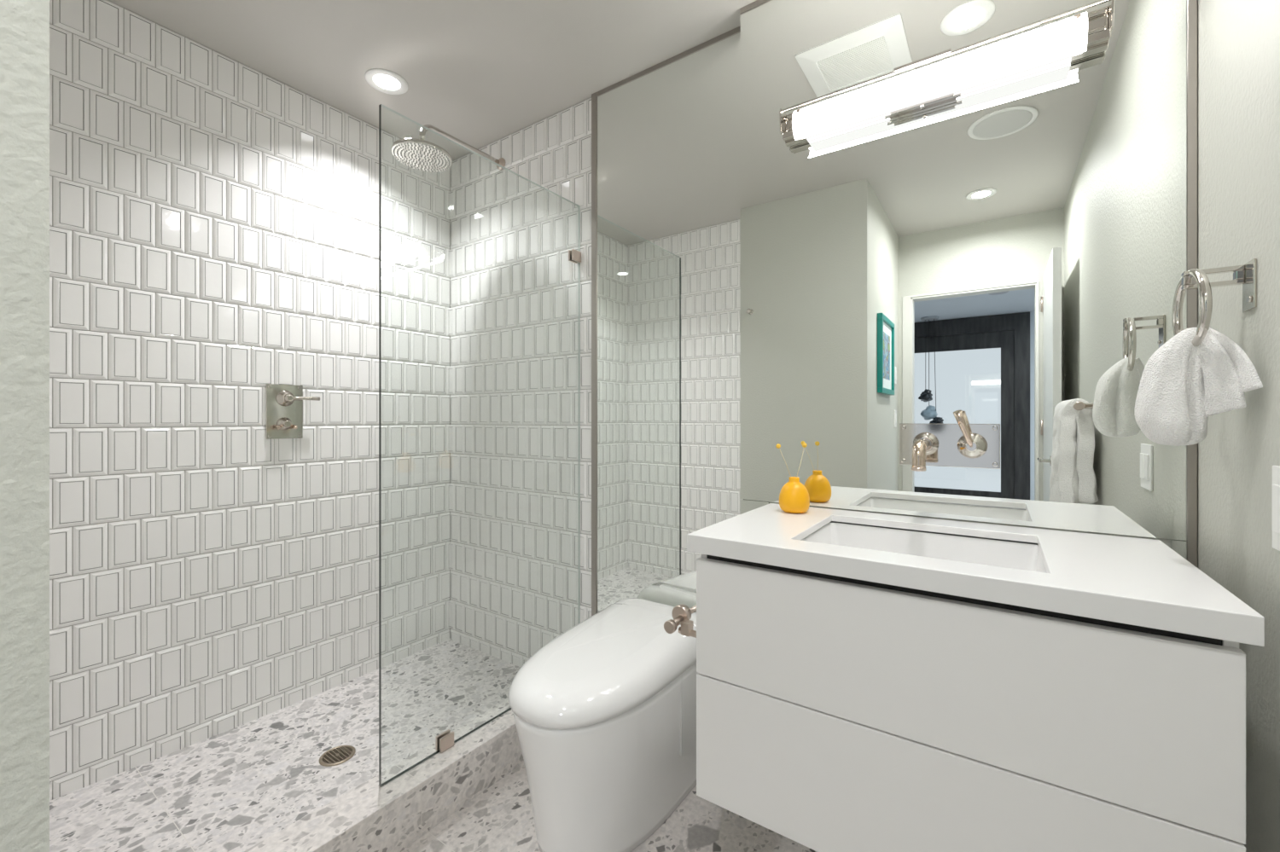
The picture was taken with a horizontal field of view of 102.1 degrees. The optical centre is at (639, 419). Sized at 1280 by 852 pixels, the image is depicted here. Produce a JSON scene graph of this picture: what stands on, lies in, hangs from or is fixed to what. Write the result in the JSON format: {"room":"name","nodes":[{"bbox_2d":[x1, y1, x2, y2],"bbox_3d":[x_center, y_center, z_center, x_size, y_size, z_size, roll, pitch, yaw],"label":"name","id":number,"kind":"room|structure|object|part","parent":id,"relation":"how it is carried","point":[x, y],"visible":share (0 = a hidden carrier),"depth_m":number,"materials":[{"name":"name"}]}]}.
{"room":"bathroom","nodes":[
{"label":"bathroom","id":0,"kind":"room"},
{"bbox_2d":[0,0,49,851],"bbox_3d":[-1.481,-0.065,0.390,1.760,2.419,1.173,0,0,35],"label":"wall","id":1,"kind":"structure","parent":0,"point":[24,24],"depth_m":0.36,"materials":[{"name":"grey paint"}]},
{"bbox_2d":[49,0,450,801],"bbox_3d":[-1.383,-0.065,1.995,0.102,2.419,1.628,0,0,35],"label":"wall","id":2,"kind":"structure","parent":0,"point":[214,219],"depth_m":1.80,"materials":[{"name":"white tile"}]},
{"bbox_2d":[266,384,319,439],"bbox_3d":[-1.312,-0.029,1.962,0.052,0.204,0.165,0,0,35],"label":"shower valve","id":3,"kind":"object","parent":2,"relation":"attached to","point":[284,403],"visible":1,"depth_m":1.95,"materials":[{"name":"silver metal"}]},
{"bbox_3d":[-1.343,-0.029,1.957,0.006,0.204,0.122,0,0,35],"label":"plate","id":4,"kind":"part","parent":3,"relation":"part of","materials":[{"name":"silver metal"}]},
{"bbox_3d":[-1.325,0.025,1.941,0.018,0.030,0.073,0,0,35],"label":"diverter handle","id":5,"kind":"part","parent":3,"relation":"part of","materials":[{"name":"silver metal"}]},
{"bbox_3d":[-1.282,-0.080,1.978,0.015,0.015,0.104,0,0,36],"label":"lever","id":6,"kind":"part","parent":3,"relation":"part of","materials":[{"name":"silver metal"}]},
{"bbox_2d":[49,639,520,851],"bbox_3d":[-1.039,1.154,1.710,0.791,0.142,1.508,0,0,35],"label":"floor","id":7,"kind":"structure","parent":0,"point":[235,789],"depth_m":1.64,"materials":[{"name":"white stone"}]},
{"bbox_2d":[319,745,355,767],"bbox_3d":[-0.990,1.105,1.693,0.104,0.015,0.104,0,0,35],"label":"floor drain","id":8,"kind":"object","parent":7,"relation":"in","point":[338,755],"visible":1,"depth_m":1.69,"materials":[{"name":"silver metal"}]},
{"bbox_2d":[107,0,756,160],"bbox_3d":[-0.615,-1.324,0.769,2.757,0.100,2.778,0,0,35],"label":"ceiling","id":9,"kind":"structure","parent":0,"point":[480,72],"depth_m":1.75,"materials":[{"name":"grey paint"}]},
{"bbox_2d":[364,68,407,94],"bbox_3d":[-0.955,-1.271,1.952,0.148,0.005,0.148,0,0,35],"label":"recessed light","id":10,"kind":"object","parent":9,"relation":"in","point":[383,80],"visible":1,"depth_m":1.95,"materials":[{"name":"white plastic"}]},
{"bbox_2d":[372,74,400,90],"bbox_3d":[-0.955,-1.272,1.952,0.093,0.002,0.093,0,0,35],"label":"diffuser","id":11,"kind":"object","parent":10,"relation":"attached to","point":[381,82],"depth_m":1.95,"materials":[{"name":"white plastic"}]},
{"bbox_2d":[400,762,817,851],"bbox_3d":[-0.223,1.195,0.438,1.736,0.100,2.678,0,0,35],"label":"floor","id":12,"kind":"structure","parent":0,"point":[500,818],"depth_m":1.44,"materials":[{"name":"white stone"}]},
{"bbox_2d":[244,699,523,851],"bbox_3d":[-0.659,1.071,1.448,0.132,0.148,1.506,0,0,35],"label":"shower curb","id":13,"kind":"object","parent":12,"relation":"on","point":[369,817],"depth_m":1.42,"materials":[{"name":"white stone"}]},
{"bbox_2d":[378,104,581,787],"bbox_3d":[-0.474,0.071,1.738,0.028,1.850,0.812,0,0,35],"label":"glass screen","id":14,"kind":"object","parent":13,"relation":"on","point":[445,741],"visible":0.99,"depth_m":1.41,"materials":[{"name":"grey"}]},
{"bbox_2d":[508,598,698,851],"bbox_3d":[-0.090,0.888,1.533,0.394,0.510,0.666,0,0,35],"label":"toilet","id":15,"kind":"object","parent":12,"relation":"on","point":[604,712],"visible":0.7,"depth_m":1.35,"materials":[{"name":"white ceramic"}]},
{"bbox_3d":[-0.122,0.686,1.486,0.394,0.108,0.551,0,0,35],"label":"lid","id":16,"kind":"part","parent":15,"relation":"part of","materials":[{"name":"white ceramic"}]},
{"bbox_2d":[449,97,1186,667],"bbox_3d":[0.125,-0.065,1.845,2.757,2.419,0.166,0,0,35],"label":"wall","id":17,"kind":"structure","parent":0,"point":[514,309],"depth_m":2.27,"materials":[{"name":"white tile"}]},
{"bbox_2d":[391,124,505,172],"bbox_3d":[-0.767,-1.095,2.132,0.218,0.169,0.501,0,0,35],"label":"shower","id":18,"kind":"object","parent":17,"relation":"attached to","point":[421,154],"visible":0.96,"depth_m":2.02,"materials":[{"name":"silver metal"}]},
{"bbox_3d":[-0.741,-1.122,2.172,0.022,0.084,0.400,0,0,35],"label":"shower arm","id":19,"kind":"part","parent":18,"relation":"part of","materials":[{"name":"silver metal"}]},
{"bbox_2d":[591,25,743,616],"bbox_3d":[0.080,-0.067,1.847,0.652,2.415,0.009,0,0,35],"label":"wall mirror","id":20,"kind":"object","parent":17,"relation":"attached to","point":[666,136],"visible":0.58,"depth_m":1.84,"materials":[{"name":"clear glass"}]},
{"bbox_2d":[739,0,1197,567],"bbox_3d":[0.720,-0.214,1.328,0.988,2.119,0.010,0,0,35],"label":"vanity mirror","id":21,"kind":"object","parent":17,"relation":"attached to","point":[1015,255],"visible":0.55,"depth_m":1.26,"materials":[{"name":"clear glass"}]},
{"bbox_2d":[779,0,1114,146],"bbox_3d":[0.700,-0.838,1.287,0.708,0.114,0.086,0,0,35],"label":"vanity light","id":22,"kind":"object","parent":21,"relation":"attached to","point":[1055,45],"visible":1,"depth_m":1.23,"materials":[{"name":"white glass"}]},
{"bbox_3d":[0.415,-0.853,1.494,0.004,0.076,0.065,0,0,35],"label":"plate","id":23,"kind":"part","parent":22,"relation":"part of","materials":[{"name":"silver metal"}]},
{"bbox_2d":[805,55,1072,142],"bbox_3d":[0.706,-0.794,1.296,0.580,0.002,0.056,0,0,35],"label":"diffuser","id":24,"kind":"object","parent":22,"relation":"attached to","point":[949,94],"depth_m":1.27,"materials":[{"name":"white plastic"}]},
{"bbox_3d":[0.995,-0.853,1.095,0.004,0.076,0.065,0,0,35],"label":"plate","id":25,"kind":"part","parent":22,"relation":"part of","materials":[{"name":"silver metal"}]},
{"bbox_2d":[899,410,1000,471],"bbox_3d":[0.720,0.048,1.223,0.216,0.141,0.168,0,0,35],"label":"faucet","id":26,"kind":"object","parent":21,"relation":"attached to","point":[961,445],"visible":1,"depth_m":1.27,"materials":[{"name":"silver metal"}]},
{"bbox_3d":[0.676,0.081,1.242,0.029,0.068,0.148,0,0,35],"label":"spout","id":27,"kind":"part","parent":26,"relation":"part of","materials":[{"name":"silver metal"}]},
{"bbox_3d":[0.763,0.022,1.218,0.055,0.090,0.019,0,0,-13],"label":"lever","id":28,"kind":"part","parent":26,"relation":"part of","materials":[{"name":"silver metal"}]},
{"bbox_2d":[696,553,1245,851],"bbox_3d":[0.598,0.562,1.113,0.818,0.542,0.484,0,0,35],"label":"vanity cabinet","id":29,"kind":"object","parent":17,"relation":"attached to","point":[834,713],"visible":0.81,"depth_m":0.87,"materials":[{"name":"white wood"}]},
{"bbox_2d":[663,604,696,638],"bbox_3d":[0.155,0.485,1.294,0.120,0.060,0.215,0,0,35],"label":"paper holder","id":30,"kind":"object","parent":29,"relation":"attached to","point":[681,613],"visible":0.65,"depth_m":1.24,"materials":[{"name":"silver metal"}]},
{"bbox_3d":[0.086,0.493,1.250,0.030,0.030,0.064,0,0,35],"label":"knob","id":31,"kind":"part","parent":30,"relation":"part of","materials":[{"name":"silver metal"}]},
{"bbox_3d":[0.129,0.499,1.224,0.083,0.032,0.024,0,0,35],"label":"roll arm","id":32,"kind":"part","parent":30,"relation":"part of","materials":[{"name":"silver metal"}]},
{"bbox_3d":[0.177,0.477,1.329,0.181,0.044,0.066,0,0,-17],"label":"wall post","id":33,"kind":"part","parent":30,"relation":"part of","materials":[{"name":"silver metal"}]},
{"bbox_3d":[0.479,0.430,0.940,0.784,0.279,0.024,0,0,35],"label":"recessed rail","id":34,"kind":"part","parent":29,"relation":"part of","materials":[{"name":"black"}]},
{"bbox_3d":[0.467,0.699,0.921,0.818,0.268,0.019,0,0,35],"label":"drawer","id":35,"kind":"part","parent":29,"relation":"part of","materials":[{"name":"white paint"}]},
{"bbox_2d":[686,503,1264,646],"bbox_3d":[0.592,0.270,1.103,0.838,0.038,0.509,0,0,35],"label":"countertop","id":36,"kind":"structure","parent":29,"relation":"on","point":[1138,582],"depth_m":0.89,"materials":[{"name":"white stone"}]},
{"bbox_2d":[779,477,809,513],"bbox_3d":[0.417,0.204,1.400,0.081,0.094,0.081,0,0,35],"label":"bud vase","id":37,"kind":"object","parent":36,"relation":"on","point":[794,497],"visible":1,"depth_m":1.37,"materials":[{"name":"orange ceramic"}]},
{"bbox_2d":[775,443,791,477],"bbox_3d":[0.395,0.118,1.416,0.046,0.102,0.013,0,0,35],"label":"dried flower","id":38,"kind":"object","parent":37,"relation":"on","point":[777,445],"visible":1,"depth_m":1.42,"materials":[{"name":"beige plant"}]},
{"bbox_2d":[796,442,807,477],"bbox_3d":[0.440,0.117,1.422,0.051,0.104,0.013,0,0,-33],"label":"dried flower","id":39,"kind":"object","parent":37,"relation":"on","point":[804,445],"visible":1,"depth_m":1.43,"materials":[{"name":"beige plant"}]},
{"bbox_2d":[800,523,1047,573],"bbox_3d":[0.587,0.341,1.101,0.442,0.138,0.346,0,0,35],"label":"sink basin","id":40,"kind":"object","parent":36,"relation":"in","point":[1001,554],"visible":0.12,"depth_m":1.22,"materials":[{"name":"white ceramic"}]},
{"bbox_2d":[1197,0,1279,851],"bbox_3d":[0.432,-0.065,-0.053,0.100,2.419,2.612,0,0,35],"label":"wall","id":41,"kind":"structure","parent":0,"point":[1238,41],"depth_m":0.83,"materials":[{"name":"grey paint"}]},
{"bbox_2d":[1171,258,1256,346],"bbox_3d":[0.956,-0.185,0.863,0.074,0.137,0.137,0,0,35],"label":"towel ring","id":42,"kind":"object","parent":41,"relation":"attached to","point":[1246,275],"visible":0.91,"depth_m":0.84,"materials":[{"name":"silver metal"}]},
{"bbox_2d":[1134,327,1262,445],"bbox_3d":[0.925,-0.055,0.857,0.077,0.200,0.158,0,0,-26],"label":"hand towel","id":43,"kind":"object","parent":42,"relation":"hanging from","point":[1182,384],"visible":0.91,"depth_m":0.86,"materials":[{"name":"white fabric"}]},
{"bbox_3d":[0.955,-0.236,0.864,0.070,0.030,0.014,0,0,35],"label":"bracket arm","id":44,"kind":"part","parent":42,"relation":"part of","materials":[{"name":"silver metal"}]},
{"bbox_3d":[0.975,-0.213,0.828,0.004,0.077,0.046,0,0,35],"label":"wall plate","id":45,"kind":"part","parent":42,"relation":"part of","materials":[{"name":"silver metal"}]},
{"bbox_2d":[1272,465,1279,551],"bbox_3d":[0.888,0.127,0.707,0.010,0.120,0.111,0,0,35],"label":"light switch","id":46,"kind":"object","parent":41,"relation":"attached to","point":[1276,469],"visible":1,"depth_m":0.74,"materials":[{"name":"white plastic"}]}
]}

